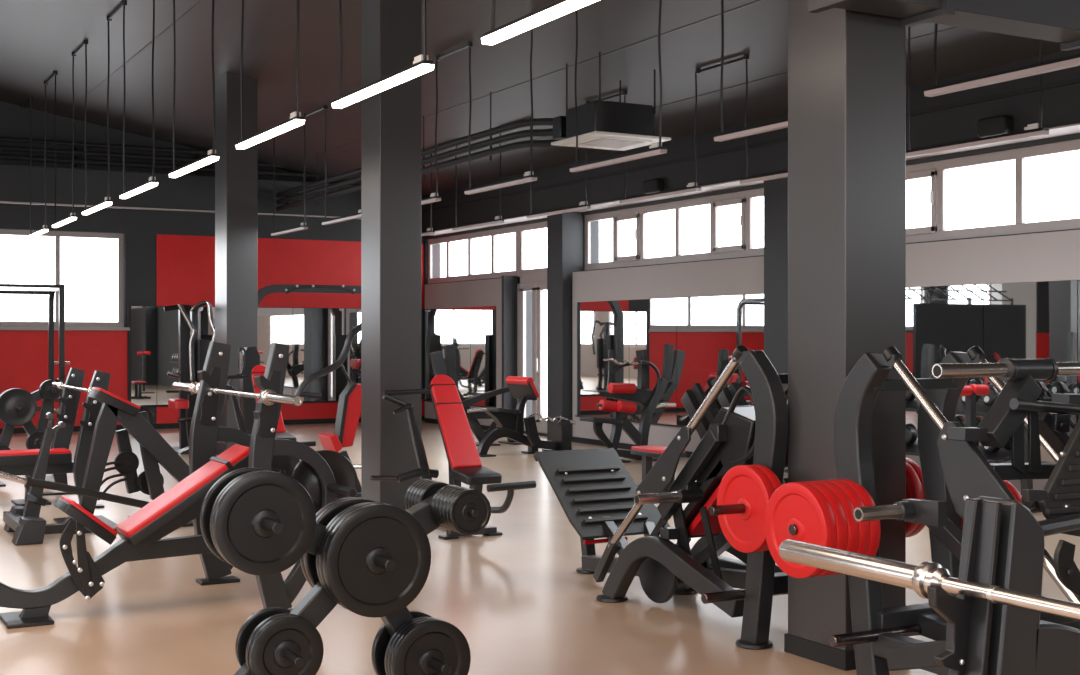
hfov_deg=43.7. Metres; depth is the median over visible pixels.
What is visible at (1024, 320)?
wall mirror
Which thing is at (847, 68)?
column
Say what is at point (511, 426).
bench
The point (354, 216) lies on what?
diffuser
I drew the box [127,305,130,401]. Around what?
trim
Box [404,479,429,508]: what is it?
weight plate
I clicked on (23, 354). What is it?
wall panel
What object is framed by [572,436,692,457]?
baseboard
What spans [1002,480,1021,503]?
weight plate
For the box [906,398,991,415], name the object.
shelf
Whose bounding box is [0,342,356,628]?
weight bench
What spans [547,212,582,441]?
column
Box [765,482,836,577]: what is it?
weight plate
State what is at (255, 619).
weight plate
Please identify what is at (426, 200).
diffuser
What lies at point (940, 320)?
wall mirror
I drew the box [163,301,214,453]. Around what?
machine
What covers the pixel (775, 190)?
column
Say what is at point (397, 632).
weight plate
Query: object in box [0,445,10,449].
weight plate
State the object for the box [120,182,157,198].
diffuser
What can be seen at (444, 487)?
weight plate
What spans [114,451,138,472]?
weight plate
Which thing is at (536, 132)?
insulated pipe
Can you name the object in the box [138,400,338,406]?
trim
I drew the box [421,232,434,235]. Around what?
diffuser
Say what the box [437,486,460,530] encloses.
weight plate
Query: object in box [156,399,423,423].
wall panel
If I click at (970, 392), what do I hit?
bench
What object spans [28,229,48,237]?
diffuser
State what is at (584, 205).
lamp
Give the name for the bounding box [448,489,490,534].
weight plate
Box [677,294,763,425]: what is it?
wall mirror
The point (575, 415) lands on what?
trim
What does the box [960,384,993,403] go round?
dumbbell
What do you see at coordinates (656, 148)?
lamp
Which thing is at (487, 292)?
wall panel
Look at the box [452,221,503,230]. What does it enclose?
diffuser
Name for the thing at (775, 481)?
weight plate
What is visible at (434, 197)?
lamp
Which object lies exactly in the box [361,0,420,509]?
column
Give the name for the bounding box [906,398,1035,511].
dumbbell rack
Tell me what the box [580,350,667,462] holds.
machine
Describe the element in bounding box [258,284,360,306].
frame
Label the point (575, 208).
diffuser
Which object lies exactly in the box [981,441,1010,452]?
dumbbell
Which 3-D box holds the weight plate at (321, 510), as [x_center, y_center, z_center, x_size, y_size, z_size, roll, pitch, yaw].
[-0.794,0.897,5.672,0.444,0.444,0.044,0,0,-29]
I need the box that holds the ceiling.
[0,0,1062,195]
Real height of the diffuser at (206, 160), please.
0.030 m
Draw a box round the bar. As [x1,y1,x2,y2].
[529,413,575,424]
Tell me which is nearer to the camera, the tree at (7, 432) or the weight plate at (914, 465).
the weight plate at (914, 465)
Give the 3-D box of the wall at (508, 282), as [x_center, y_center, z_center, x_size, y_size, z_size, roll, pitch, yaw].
[-0.512,0.270,21.962,0.215,2.560,0.080,0,0,-29]
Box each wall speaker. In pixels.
[643,178,663,193]
[978,115,1012,137]
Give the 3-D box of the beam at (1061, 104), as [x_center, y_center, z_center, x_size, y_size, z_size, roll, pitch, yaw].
[4.581,-2.320,12.596,0.380,0.860,27.600,0,0,-29]
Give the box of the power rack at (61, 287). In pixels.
[0,284,69,437]
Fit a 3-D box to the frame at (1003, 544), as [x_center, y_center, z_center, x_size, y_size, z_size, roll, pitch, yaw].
[1.296,0.982,2.256,0.657,1.319,1.290,0,0,-29]
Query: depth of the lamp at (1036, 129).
10.81 m
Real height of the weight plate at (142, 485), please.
0.220 m
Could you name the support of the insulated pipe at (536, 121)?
hanging from the ceiling
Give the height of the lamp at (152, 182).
2.192 m
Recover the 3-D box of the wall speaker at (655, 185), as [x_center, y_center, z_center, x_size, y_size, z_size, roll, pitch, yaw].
[1.482,-1.988,17.674,0.120,0.180,0.340,0,0,-29]
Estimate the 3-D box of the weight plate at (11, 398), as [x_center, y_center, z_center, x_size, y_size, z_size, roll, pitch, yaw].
[-5.528,0.738,14.212,0.400,0.400,0.042,0,0,-29]
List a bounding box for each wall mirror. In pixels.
[131,306,156,404]
[157,307,214,404]
[258,308,292,394]
[293,308,355,400]
[356,309,360,383]
[425,308,457,400]
[458,306,495,406]
[577,298,676,424]
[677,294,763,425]
[906,284,983,444]
[984,280,1077,461]
[1078,280,1079,418]
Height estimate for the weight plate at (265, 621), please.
0.300 m
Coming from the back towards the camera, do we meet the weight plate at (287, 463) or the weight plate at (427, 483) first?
the weight plate at (287, 463)
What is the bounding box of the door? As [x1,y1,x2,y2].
[517,273,546,433]
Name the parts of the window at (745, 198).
handle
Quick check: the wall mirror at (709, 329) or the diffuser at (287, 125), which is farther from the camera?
the wall mirror at (709, 329)
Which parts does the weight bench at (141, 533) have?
leg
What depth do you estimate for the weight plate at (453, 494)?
5.53 m
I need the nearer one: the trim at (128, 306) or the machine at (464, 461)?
the machine at (464, 461)
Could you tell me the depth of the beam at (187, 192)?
22.28 m
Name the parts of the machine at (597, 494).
release handle, carriage plate, bent leg, guide rod, rail, bent leg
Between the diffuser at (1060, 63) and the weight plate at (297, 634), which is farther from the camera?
the diffuser at (1060, 63)
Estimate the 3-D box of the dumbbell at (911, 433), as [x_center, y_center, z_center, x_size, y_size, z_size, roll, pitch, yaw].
[3.604,0.927,12.833,0.384,0.183,0.170,0,0,-29]
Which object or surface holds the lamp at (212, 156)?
hanging from the ceiling
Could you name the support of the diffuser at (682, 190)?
attached to the lamp at (691, 187)
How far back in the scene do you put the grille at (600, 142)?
14.56 m
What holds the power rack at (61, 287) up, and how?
on the floor
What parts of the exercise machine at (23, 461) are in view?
leg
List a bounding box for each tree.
[0,388,55,486]
[234,494,479,674]
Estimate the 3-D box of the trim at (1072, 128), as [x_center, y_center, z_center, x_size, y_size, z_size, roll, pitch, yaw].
[4.572,-1.883,12.592,0.400,0.015,27.600,0,0,-29]
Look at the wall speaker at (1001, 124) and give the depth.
12.56 m
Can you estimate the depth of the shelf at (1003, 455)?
12.02 m
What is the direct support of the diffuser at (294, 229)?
attached to the lamp at (303, 226)
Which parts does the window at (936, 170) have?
handle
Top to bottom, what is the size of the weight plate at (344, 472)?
0.400 m
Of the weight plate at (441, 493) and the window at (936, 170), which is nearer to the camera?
the weight plate at (441, 493)
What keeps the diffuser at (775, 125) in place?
attached to the lamp at (779, 124)
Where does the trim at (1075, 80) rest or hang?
attached to the beam at (1061, 104)
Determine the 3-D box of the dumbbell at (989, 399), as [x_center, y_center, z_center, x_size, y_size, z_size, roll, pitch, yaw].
[4.098,0.517,11.941,0.384,0.183,0.170,0,0,-29]
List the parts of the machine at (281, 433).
handle, lever arm, backrest, seat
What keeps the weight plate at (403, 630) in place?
attached to the tree at (317, 604)
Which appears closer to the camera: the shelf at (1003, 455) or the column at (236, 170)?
the shelf at (1003, 455)
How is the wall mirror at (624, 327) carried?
in the wall panel at (737, 276)
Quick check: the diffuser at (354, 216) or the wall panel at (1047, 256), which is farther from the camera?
the diffuser at (354, 216)
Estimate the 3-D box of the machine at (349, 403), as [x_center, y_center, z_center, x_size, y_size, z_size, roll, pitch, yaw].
[-1.948,0.712,13.153,0.986,1.722,0.400,0,0,-29]
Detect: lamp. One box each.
[21,85,48,237]
[44,57,76,227]
[72,21,111,214]
[106,0,157,198]
[169,0,218,177]
[236,0,304,148]
[271,118,307,235]
[304,105,360,224]
[332,0,433,108]
[421,61,440,204]
[421,154,434,235]
[435,28,536,194]
[452,133,503,230]
[481,0,598,44]
[526,118,590,218]
[570,0,666,171]
[586,74,700,203]
[695,54,787,183]
[714,0,787,141]
[906,27,1049,157]
[924,23,1079,96]
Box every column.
[215,72,257,449]
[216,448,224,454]
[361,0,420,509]
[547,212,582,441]
[764,177,787,472]
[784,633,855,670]
[788,0,905,650]
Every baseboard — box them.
[0,415,423,433]
[424,418,498,429]
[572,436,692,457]
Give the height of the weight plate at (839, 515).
0.414 m
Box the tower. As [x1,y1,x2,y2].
[227,346,259,433]
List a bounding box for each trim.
[0,201,360,218]
[0,327,129,330]
[62,0,202,116]
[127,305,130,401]
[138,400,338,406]
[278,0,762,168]
[421,77,1079,231]
[431,123,1079,235]
[535,27,958,139]
[575,415,686,426]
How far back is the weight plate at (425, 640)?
5.54 m
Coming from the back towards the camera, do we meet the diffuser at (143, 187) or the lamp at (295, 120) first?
the diffuser at (143, 187)
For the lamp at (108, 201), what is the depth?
16.32 m
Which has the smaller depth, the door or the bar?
the bar
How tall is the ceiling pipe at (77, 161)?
0.113 m
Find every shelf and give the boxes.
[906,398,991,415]
[906,440,1010,462]
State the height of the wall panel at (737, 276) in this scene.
2.520 m
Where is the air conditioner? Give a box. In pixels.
[551,52,670,150]
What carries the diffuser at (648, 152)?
attached to the lamp at (656, 148)
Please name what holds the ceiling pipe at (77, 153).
attached to the ceiling
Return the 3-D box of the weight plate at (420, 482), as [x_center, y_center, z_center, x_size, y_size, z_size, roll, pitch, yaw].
[-0.490,0.718,5.898,0.188,0.188,0.032,0,0,-29]
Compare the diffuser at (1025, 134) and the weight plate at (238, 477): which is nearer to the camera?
the weight plate at (238, 477)
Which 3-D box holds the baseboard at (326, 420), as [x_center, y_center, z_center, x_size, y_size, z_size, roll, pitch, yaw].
[-9.962,1.505,20.877,17.800,0.090,0.020,0,0,-29]
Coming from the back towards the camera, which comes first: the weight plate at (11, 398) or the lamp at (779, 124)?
the weight plate at (11, 398)
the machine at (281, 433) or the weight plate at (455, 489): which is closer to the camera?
the weight plate at (455, 489)
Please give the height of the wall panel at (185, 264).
1.215 m
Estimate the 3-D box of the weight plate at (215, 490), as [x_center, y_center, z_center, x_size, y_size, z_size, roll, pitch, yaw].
[-1.165,0.723,5.411,0.400,0.400,0.038,0,0,-29]
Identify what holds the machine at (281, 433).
on the floor
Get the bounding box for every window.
[0,229,123,326]
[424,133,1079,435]
[428,226,518,283]
[518,221,546,274]
[584,188,763,269]
[906,139,1079,242]
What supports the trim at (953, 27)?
attached to the ceiling
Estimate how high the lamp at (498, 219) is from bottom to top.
1.291 m
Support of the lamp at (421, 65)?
hanging from the ceiling
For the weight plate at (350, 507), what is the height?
0.444 m
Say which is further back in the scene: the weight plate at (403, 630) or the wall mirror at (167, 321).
the wall mirror at (167, 321)
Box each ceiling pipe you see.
[0,137,207,157]
[0,145,286,167]
[0,154,327,180]
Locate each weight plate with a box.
[0,388,36,425]
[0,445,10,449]
[26,431,43,448]
[40,380,61,399]
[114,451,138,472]
[137,471,163,494]
[139,406,153,425]
[200,467,268,564]
[210,470,266,560]
[212,471,315,575]
[235,607,290,666]
[246,613,307,674]
[249,615,323,674]
[272,455,299,476]
[291,450,357,512]
[300,497,367,587]
[303,498,374,585]
[316,502,370,598]
[319,502,388,608]
[323,504,430,617]
[371,611,430,674]
[384,617,436,674]
[388,618,439,674]
[391,619,470,674]
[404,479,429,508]
[408,480,428,507]
[411,480,433,506]
[414,481,438,504]
[417,482,448,502]
[430,485,456,528]
[434,486,456,529]
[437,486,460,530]
[441,487,465,531]
[444,488,469,532]
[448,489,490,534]
[717,465,774,552]
[753,464,781,551]
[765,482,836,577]
[805,481,847,576]
[817,480,858,575]
[826,480,869,574]
[835,479,880,555]
[906,457,924,537]
[906,462,923,535]
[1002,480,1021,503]
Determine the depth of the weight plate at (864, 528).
5.79 m
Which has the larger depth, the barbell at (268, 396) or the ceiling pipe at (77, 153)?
the ceiling pipe at (77, 153)
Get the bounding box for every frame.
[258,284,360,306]
[927,496,1079,674]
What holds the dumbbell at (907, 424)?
on the dumbbell rack at (1003, 455)
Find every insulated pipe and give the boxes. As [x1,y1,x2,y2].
[276,92,552,204]
[276,128,552,203]
[276,139,558,210]
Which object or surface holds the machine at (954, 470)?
on the floor
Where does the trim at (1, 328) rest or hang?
attached to the wall at (140, 228)
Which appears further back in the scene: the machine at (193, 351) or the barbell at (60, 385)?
the machine at (193, 351)
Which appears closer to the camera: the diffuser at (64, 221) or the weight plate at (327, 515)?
the weight plate at (327, 515)
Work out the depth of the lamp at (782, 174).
13.49 m
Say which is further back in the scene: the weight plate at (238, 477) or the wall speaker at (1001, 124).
the wall speaker at (1001, 124)
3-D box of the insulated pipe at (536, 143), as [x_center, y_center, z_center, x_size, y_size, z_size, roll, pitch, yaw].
[-2.174,-2.219,19.108,0.320,0.119,9.661,0,0,-31]
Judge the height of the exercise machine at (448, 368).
1.447 m
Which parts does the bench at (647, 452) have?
leg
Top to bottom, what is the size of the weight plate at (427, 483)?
0.188 m
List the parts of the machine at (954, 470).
rail, bent leg, carriage plate, guide rod, carriage frame, guide rod, press plate, bent leg, carriage plate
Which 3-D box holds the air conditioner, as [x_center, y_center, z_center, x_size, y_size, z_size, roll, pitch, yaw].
[0.738,-2.547,14.612,0.950,0.894,1.050,0,0,-29]
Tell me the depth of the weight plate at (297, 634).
5.28 m
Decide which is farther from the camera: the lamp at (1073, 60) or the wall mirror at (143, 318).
the wall mirror at (143, 318)
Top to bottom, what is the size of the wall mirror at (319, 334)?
1.665 m
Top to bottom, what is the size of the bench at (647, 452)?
0.440 m
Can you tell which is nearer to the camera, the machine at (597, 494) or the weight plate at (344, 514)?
the weight plate at (344, 514)
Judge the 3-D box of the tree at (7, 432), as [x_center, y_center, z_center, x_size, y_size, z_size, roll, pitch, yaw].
[-5.539,1.037,14.399,0.722,1.027,0.700,0,0,-29]
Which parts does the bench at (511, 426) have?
seat, seat frame, seat post, rest post, leg, bar rest post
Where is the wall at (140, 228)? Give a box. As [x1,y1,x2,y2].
[0,101,423,423]
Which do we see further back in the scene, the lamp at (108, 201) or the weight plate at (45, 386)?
the lamp at (108, 201)
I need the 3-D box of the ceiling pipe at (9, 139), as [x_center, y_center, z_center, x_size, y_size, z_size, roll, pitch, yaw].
[-10.046,-3.132,20.616,17.400,0.103,0.297,0,0,-29]
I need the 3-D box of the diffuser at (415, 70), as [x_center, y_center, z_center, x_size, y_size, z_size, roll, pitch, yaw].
[-1.007,-1.563,8.424,0.072,0.030,1.508,0,0,-29]
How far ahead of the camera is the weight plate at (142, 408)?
11.38 m
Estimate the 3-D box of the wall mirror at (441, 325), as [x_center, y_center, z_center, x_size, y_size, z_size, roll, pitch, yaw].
[-1.767,0.315,24.056,0.006,1.666,1.392,0,0,-29]
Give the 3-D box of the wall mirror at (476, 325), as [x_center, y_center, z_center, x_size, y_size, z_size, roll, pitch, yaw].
[-1.069,0.315,22.796,0.006,1.666,1.472,0,0,-29]
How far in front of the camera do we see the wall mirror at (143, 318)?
22.68 m
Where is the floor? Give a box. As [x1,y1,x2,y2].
[0,420,1079,674]
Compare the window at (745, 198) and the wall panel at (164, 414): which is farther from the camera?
the wall panel at (164, 414)
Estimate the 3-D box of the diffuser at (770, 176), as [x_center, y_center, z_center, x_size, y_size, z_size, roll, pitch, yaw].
[2.404,-1.563,12.893,0.072,0.030,1.508,0,0,-29]
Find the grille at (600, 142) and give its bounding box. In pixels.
[578,138,641,147]
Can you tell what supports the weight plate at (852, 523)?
attached to the machine at (954, 470)
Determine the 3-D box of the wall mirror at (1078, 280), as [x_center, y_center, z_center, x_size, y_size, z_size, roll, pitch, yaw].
[5.193,0.315,11.489,0.006,1.666,1.422,0,0,-29]
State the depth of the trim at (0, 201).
22.33 m
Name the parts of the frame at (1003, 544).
hook rail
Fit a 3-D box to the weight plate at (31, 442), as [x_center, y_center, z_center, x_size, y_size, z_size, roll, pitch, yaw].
[-5.353,1.129,14.361,0.250,0.250,0.042,0,0,-29]
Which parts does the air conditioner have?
threaded rod, threaded rod, panel, threaded rod, threaded rod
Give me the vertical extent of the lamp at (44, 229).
2.192 m
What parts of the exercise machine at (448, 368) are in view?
mast arm, leg, lever arm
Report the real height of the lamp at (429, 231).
1.291 m
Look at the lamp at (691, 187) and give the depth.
14.68 m
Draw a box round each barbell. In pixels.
[52,382,92,393]
[172,382,302,405]
[779,539,1079,620]
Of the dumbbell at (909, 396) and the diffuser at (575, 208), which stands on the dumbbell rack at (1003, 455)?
the dumbbell at (909, 396)
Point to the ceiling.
(39, 38)
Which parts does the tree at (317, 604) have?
leg, arm, leg, arm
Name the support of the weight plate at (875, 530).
attached to the machine at (954, 470)
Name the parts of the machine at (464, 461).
handle, pivot arm, lever arm, post, backrest, seat post, seat, foot arm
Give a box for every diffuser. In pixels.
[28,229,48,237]
[52,217,76,227]
[82,202,111,214]
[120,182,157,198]
[169,156,218,177]
[236,119,304,148]
[271,227,307,235]
[322,214,360,224]
[332,64,433,108]
[421,198,440,204]
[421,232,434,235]
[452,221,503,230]
[465,177,536,194]
[526,206,590,218]
[570,149,666,171]
[619,188,700,203]
[714,121,787,141]
[740,173,787,183]
[906,130,1049,157]
[924,58,1079,96]
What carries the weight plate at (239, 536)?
attached to the tree at (317, 604)
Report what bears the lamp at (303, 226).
hanging from the ceiling
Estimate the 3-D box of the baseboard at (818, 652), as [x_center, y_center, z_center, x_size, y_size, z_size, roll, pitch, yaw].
[1.488,1.505,6.540,0.404,0.090,0.444,0,0,-29]
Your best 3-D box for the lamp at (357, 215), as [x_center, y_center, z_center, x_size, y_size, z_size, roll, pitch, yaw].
[-2.799,-2.367,18.202,0.072,1.637,2.296,0,0,-29]
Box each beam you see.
[0,164,360,219]
[421,48,1079,230]
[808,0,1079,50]
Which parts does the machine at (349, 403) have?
press arm, seat, frame, backrest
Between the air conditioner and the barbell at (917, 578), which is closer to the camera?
the barbell at (917, 578)
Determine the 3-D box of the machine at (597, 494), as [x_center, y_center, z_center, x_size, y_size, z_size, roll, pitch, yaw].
[0.739,0.803,7.903,1.232,1.531,2.754,0,0,-29]
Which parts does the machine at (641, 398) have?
seat, post, grip stem, hand rail, curved frame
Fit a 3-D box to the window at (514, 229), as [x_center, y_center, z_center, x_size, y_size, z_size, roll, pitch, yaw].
[-1.204,-1.415,23.567,0.050,0.830,3.600,0,0,-29]
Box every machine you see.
[0,368,110,507]
[0,387,192,544]
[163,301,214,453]
[217,365,315,446]
[295,323,360,496]
[370,374,535,539]
[430,345,522,445]
[533,345,787,649]
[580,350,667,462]
[788,346,1079,674]
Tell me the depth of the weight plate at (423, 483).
5.83 m
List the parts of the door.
handle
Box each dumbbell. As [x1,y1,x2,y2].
[906,390,914,400]
[906,423,916,430]
[906,426,917,444]
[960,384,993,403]
[981,386,998,405]
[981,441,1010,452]
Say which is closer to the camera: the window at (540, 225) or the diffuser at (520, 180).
the diffuser at (520, 180)
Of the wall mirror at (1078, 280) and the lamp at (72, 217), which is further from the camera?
the lamp at (72, 217)
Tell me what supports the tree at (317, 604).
on the floor
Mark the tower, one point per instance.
(249, 357)
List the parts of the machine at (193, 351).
seat, swing arm, seat post, swing arm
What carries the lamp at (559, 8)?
hanging from the ceiling
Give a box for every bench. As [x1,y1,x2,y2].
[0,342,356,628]
[477,376,571,456]
[630,445,685,492]
[960,384,989,444]
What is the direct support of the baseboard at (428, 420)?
attached to the wall at (508, 282)
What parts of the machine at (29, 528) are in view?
leg, bent rail, bent rail, bent rail, bent rail, leg, leg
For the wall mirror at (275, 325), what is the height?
1.665 m
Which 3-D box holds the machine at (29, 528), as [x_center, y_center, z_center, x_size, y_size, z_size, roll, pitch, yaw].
[-3.611,0.998,10.863,1.990,1.191,1.395,0,0,-29]
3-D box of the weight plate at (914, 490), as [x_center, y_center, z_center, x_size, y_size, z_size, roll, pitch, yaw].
[1.837,0.838,7.042,0.053,0.426,0.426,0,0,-29]
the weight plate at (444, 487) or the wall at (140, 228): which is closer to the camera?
the weight plate at (444, 487)
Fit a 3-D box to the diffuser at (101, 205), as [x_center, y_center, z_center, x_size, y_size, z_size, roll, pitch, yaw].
[-5.381,-1.563,16.321,0.072,0.030,1.508,0,0,-29]
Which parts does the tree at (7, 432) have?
leg, leg, arm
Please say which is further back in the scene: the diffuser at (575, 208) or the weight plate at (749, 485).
the diffuser at (575, 208)
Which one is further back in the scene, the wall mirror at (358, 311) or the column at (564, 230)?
the wall mirror at (358, 311)
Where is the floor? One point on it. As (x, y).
(518, 598)
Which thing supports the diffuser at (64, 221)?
attached to the lamp at (72, 217)
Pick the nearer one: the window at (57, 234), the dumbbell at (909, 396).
the dumbbell at (909, 396)
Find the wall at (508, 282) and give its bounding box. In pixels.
[502,275,515,408]
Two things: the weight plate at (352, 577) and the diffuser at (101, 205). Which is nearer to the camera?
the weight plate at (352, 577)
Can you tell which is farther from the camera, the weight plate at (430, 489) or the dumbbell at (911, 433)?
the dumbbell at (911, 433)
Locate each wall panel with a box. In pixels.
[0,331,127,427]
[156,234,423,308]
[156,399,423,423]
[425,278,501,426]
[573,256,763,451]
[906,230,1079,493]
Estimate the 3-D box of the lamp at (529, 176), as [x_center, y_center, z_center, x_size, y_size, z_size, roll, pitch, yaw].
[-0.612,-2.367,14.253,0.072,1.637,2.296,0,0,-29]
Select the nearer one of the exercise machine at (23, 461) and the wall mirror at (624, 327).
the exercise machine at (23, 461)
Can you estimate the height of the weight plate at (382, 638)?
0.340 m

